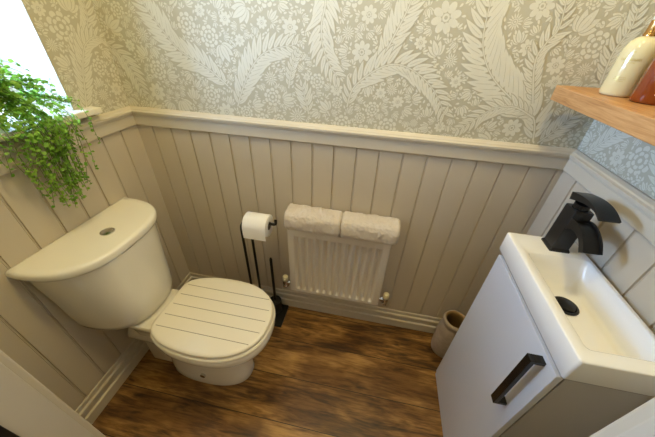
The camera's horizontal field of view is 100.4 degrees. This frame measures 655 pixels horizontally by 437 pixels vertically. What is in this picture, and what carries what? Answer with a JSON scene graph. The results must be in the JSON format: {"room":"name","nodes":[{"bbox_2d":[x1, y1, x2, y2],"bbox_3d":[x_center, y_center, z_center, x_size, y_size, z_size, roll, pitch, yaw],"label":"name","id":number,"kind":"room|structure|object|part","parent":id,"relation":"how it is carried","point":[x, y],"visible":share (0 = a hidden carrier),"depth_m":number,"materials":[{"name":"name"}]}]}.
{"room":"bathroom","nodes":[
{"label":"bathroom","id":0,"kind":"room"},
{"bbox_2d":[0,0,189,410],"bbox_3d":[-1.085,-0.238,0.752,0.306,2.320,1.030,8,36,8],"label":"wall","id":1,"kind":"structure","parent":0,"point":[69,358],"depth_m":0.98,"materials":[{"name":"paper"}]},
{"bbox_2d":[0,0,72,109],"bbox_3d":[-1.057,-0.634,0.529,0.290,0.895,0.465,8,36,8],"label":"window","id":2,"kind":"structure","parent":1,"relation":"in","point":[20,42],"depth_m":0.86,"materials":[{"name":"glass"},{"name":"plastic"}]},
{"bbox_2d":[0,106,102,141],"bbox_3d":[-1.049,-0.257,0.789,0.331,0.019,0.595,8,36,8],"label":"window sill","id":3,"kind":"structure","parent":1,"relation":"attached to","point":[79,113],"depth_m":0.92,"materials":[{"name":"paint"}]},
{"bbox_2d":[0,58,100,207],"bbox_3d":[-0.909,-0.246,0.815,0.196,0.482,0.417,8,36,8],"label":"trailing plant","id":4,"kind":"object","parent":3,"relation":"on","point":[12,99],"visible":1,"depth_m":0.82,"materials":[{"name":"green plant"}]},
{"bbox_2d":[0,106,135,175],"bbox_3d":[-0.920,-0.191,0.814,0.027,0.074,0.920,8,36,8],"label":"trim","id":5,"kind":"structure","parent":1,"relation":"attached to","point":[105,124],"depth_m":0.99,"materials":[{"name":"beige wood"}]},
{"bbox_2d":[75,273,191,424],"bbox_3d":[-0.958,0.651,1.406,0.018,0.125,0.914,8,36,8],"label":"baseboard","id":6,"kind":"structure","parent":1,"relation":"attached to","point":[91,407],"depth_m":1.26,"materials":[{"name":"beige wood"}]},
{"bbox_2d":[92,306,442,436],"bbox_3d":[-0.224,1.194,0.820,2.420,0.030,2.400,8,36,8],"label":"floor","id":7,"kind":"structure","parent":0,"point":[317,374],"depth_m":1.31,"materials":[{"name":"laminate"}]},
{"bbox_2d":[5,197,275,385],"bbox_3d":[-0.588,0.405,1.188,0.741,0.804,0.466,8,36,8],"label":"toilet","id":8,"kind":"object","parent":7,"relation":"on","point":[111,271],"visible":1,"depth_m":1.04,"materials":[{"name":"white ceramic"}]},
{"bbox_3d":[-0.817,0.061,1.003,0.245,0.035,0.466,8,36,8],"label":"cistern lid","id":9,"kind":"part","parent":8,"relation":"part of","materials":[{"name":"white ceramic"}]},
{"bbox_3d":[-0.798,0.045,0.990,0.036,0.004,0.036,-14,39,-23],"label":"push plate","id":10,"kind":"part","parent":8,"relation":"part of","materials":[{"name":"silver metal"}]},
{"bbox_3d":[-0.454,0.395,1.134,0.454,0.021,0.365,8,36,8],"label":"lid","id":11,"kind":"part","parent":8,"relation":"part of","materials":[{"name":"white wood"}]},
{"bbox_3d":[-0.455,0.413,1.147,0.467,0.020,0.378,8,36,8],"label":"seat","id":12,"kind":"part","parent":8,"relation":"part of","materials":[{"name":"white wood"}]},
{"bbox_2d":[240,220,288,326],"bbox_3d":[-0.333,0.282,1.449,0.200,0.724,0.152,8,36,8],"label":"stand","id":13,"kind":"object","parent":7,"relation":"on","point":[279,318],"visible":0.47,"depth_m":1.48,"materials":[{"name":"black metal"}]},
{"bbox_3d":[-0.390,0.272,1.507,0.014,0.655,0.013,8,36,8],"label":"rod","id":14,"kind":"part","parent":13,"relation":"part of","materials":[{"name":"black metal"}]},
{"bbox_2d":[242,211,272,240],"bbox_3d":[-0.317,0.026,1.246,0.110,0.103,0.105,8,36,8],"label":"toilet roll","id":15,"kind":"object","parent":13,"relation":"on","point":[255,226],"visible":0.98,"depth_m":1.21,"materials":[{"name":"paper"}]},
{"bbox_3d":[-0.330,0.289,1.433,0.187,0.717,0.013,8,36,8],"label":"arm","id":16,"kind":"part","parent":13,"relation":"part of","materials":[{"name":"black metal"}]},
{"bbox_2d":[269,258,281,313],"bbox_3d":[-0.305,0.382,1.549,0.072,0.430,0.072,8,36,8],"label":"toilet brush","id":17,"kind":"object","parent":13,"relation":"on","point":[276,300],"visible":0.74,"depth_m":1.60,"materials":[{"name":"black metal"}]},
{"bbox_3d":[-0.350,0.573,1.656,0.194,0.008,0.152,8,36,8],"label":"plate","id":18,"kind":"part","parent":13,"relation":"part of","materials":[{"name":"black metal"}]},
{"bbox_2d":[431,310,464,357],"bbox_3d":[0.642,0.613,1.444,0.134,0.262,0.134,8,36,8],"label":"trash can","id":19,"kind":"object","parent":7,"relation":"on","point":[448,326],"visible":0.7,"depth_m":1.41,"materials":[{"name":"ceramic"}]},
{"bbox_2d":[435,232,654,436],"bbox_3d":[0.608,0.549,0.966,0.230,0.916,0.430,8,36,8],"label":"vanity unit","id":20,"kind":"object","parent":7,"relation":"on","point":[547,346],"visible":0.99,"depth_m":0.73,"materials":[{"name":"white wood"}]},
{"bbox_3d":[0.537,0.562,0.994,0.017,0.798,0.404,8,36,8],"label":"door","id":21,"kind":"part","parent":20,"relation":"part of","materials":[{"name":"white wood"}]},
{"bbox_3d":[0.492,0.426,0.714,0.035,0.230,0.021,8,36,8],"label":"handle","id":22,"kind":"part","parent":20,"relation":"part of","materials":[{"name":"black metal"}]},
{"bbox_2d":[500,232,654,396],"bbox_3d":[0.639,0.210,0.723,0.200,0.082,0.430,8,36,8],"label":"basin","id":23,"kind":"object","parent":20,"relation":"in","point":[586,332],"depth_m":0.68,"materials":[{"name":"white ceramic"}]},
{"bbox_2d":[541,192,620,254],"bbox_3d":[0.688,0.035,0.745,0.055,0.182,0.150,8,36,8],"label":"tap","id":24,"kind":"object","parent":20,"relation":"on","point":[573,222],"visible":1,"depth_m":0.74,"materials":[{"name":"black metal"}]},
{"bbox_3d":[0.684,0.048,0.725,0.046,0.053,0.102,8,36,8],"label":"spout","id":25,"kind":"part","parent":24,"relation":"part of","materials":[{"name":"black metal"}]},
{"bbox_3d":[0.693,-0.031,0.708,0.047,0.032,0.130,8,36,8],"label":"lever","id":26,"kind":"part","parent":24,"relation":"part of","materials":[{"name":"black metal"}]},
{"bbox_2d":[92,0,654,317],"bbox_3d":[-0.084,-0.425,1.082,2.129,2.320,0.106,8,36,8],"label":"wall","id":27,"kind":"structure","parent":0,"point":[491,70],"depth_m":1.00,"materials":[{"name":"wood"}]},
{"bbox_2d":[190,272,441,332],"bbox_3d":[-0.039,0.519,1.652,1.717,0.125,0.018,8,36,8],"label":"baseboard","id":28,"kind":"structure","parent":27,"relation":"attached to","point":[419,322],"depth_m":1.62,"materials":[{"name":"beige wood"}]},
{"bbox_2d":[282,229,390,305],"bbox_3d":[0.046,0.245,1.399,0.587,0.459,0.085,8,36,8],"label":"radiator","id":29,"kind":"object","parent":27,"relation":"attached to","point":[338,267],"visible":0.9,"depth_m":1.35,"materials":[{"name":"metal"}]},
{"bbox_2d":[284,203,342,236],"bbox_3d":[-0.061,0.007,1.235,0.250,0.108,0.121,8,36,8],"label":"folded towel","id":30,"kind":"object","parent":29,"relation":"on","point":[303,218],"visible":1,"depth_m":1.19,"materials":[{"name":"white fabric"}]},
{"bbox_2d":[340,211,400,244],"bbox_3d":[0.186,0.042,1.201,0.248,0.107,0.121,8,36,8],"label":"folded towel","id":31,"kind":"object","parent":29,"relation":"on","point":[375,228],"visible":1,"depth_m":1.16,"materials":[{"name":"white fabric"}]},
{"bbox_2d":[130,106,575,169],"bbox_3d":[0.000,-0.322,1.059,1.728,0.074,0.027,8,36,8],"label":"trim","id":32,"kind":"structure","parent":27,"relation":"attached to","point":[540,156],"depth_m":1.03,"materials":[{"name":"beige wood"}]},
{"bbox_2d":[526,17,654,333],"bbox_3d":[0.801,0.032,0.493,0.106,2.320,1.030,8,36,8],"label":"wall","id":33,"kind":"structure","parent":0,"point":[627,261],"depth_m":0.73,"materials":[{"name":"paper"}]},
{"bbox_2d":[550,85,654,145],"bbox_3d":[0.714,-0.207,0.583,0.169,0.040,0.590,8,36,8],"label":"wall shelf","id":34,"kind":"object","parent":33,"relation":"attached to","point":[637,120],"visible":0.8,"depth_m":0.62,"materials":[{"name":"brown wood"}]},
{"bbox_2d":[598,19,654,97],"bbox_3d":[0.753,-0.400,0.657,0.073,0.190,0.073,8,36,8],"label":"soap bottle","id":35,"kind":"object","parent":34,"relation":"on","point":[630,65],"visible":0.95,"depth_m":0.66,"materials":[{"name":"beige plastic"}]},
{"bbox_2d":[629,57,654,105],"bbox_3d":[0.754,-0.348,0.586,0.073,0.188,0.073,8,36,8],"label":"soap bottle","id":36,"kind":"object","parent":34,"relation":"on","point":[644,91],"visible":1,"depth_m":0.61,"materials":[{"name":"brown glass"}]},
{"bbox_2d":[563,149,654,245],"bbox_3d":[0.750,0.049,0.585,0.027,0.074,0.920,8,36,8],"label":"trim","id":37,"kind":"structure","parent":33,"relation":"attached to","point":[632,205],"depth_m":0.74,"materials":[{"name":"beige wood"}]},
{"bbox_3d":[-0.279,0.148,0.259,2.129,2.320,0.110,8,36,8],"label":"wall","id":38,"kind":"structure","parent":0,"visible":0},
{"bbox_2d":[0,362,654,436],"bbox_3d":[-0.166,0.281,0.322,0.842,2.040,0.121,8,36,8],"label":"trim","id":39,"kind":"structure","parent":38,"relation":"attached to","point":[24,411],"depth_m":0.51,"materials":[{"name":"paint"}]},
{"bbox_2d":[0,425,19,436],"bbox_3d":[-0.572,0.437,0.498,0.003,0.310,0.050,8,36,8],"label":"strike plate","id":40,"kind":"object","parent":39,"relation":"attached to","point":[4,432],"visible":1,"depth_m":0.48,"materials":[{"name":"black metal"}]},
{"bbox_2d":[0,350,654,436],"bbox_3d":[-0.153,0.228,0.363,0.952,2.080,0.016,8,36,8],"label":"trim","id":41,"kind":"structure","parent":38,"relation":"attached to","point":[645,411],"depth_m":0.47,"materials":[{"name":"beige wood"}]}
]}

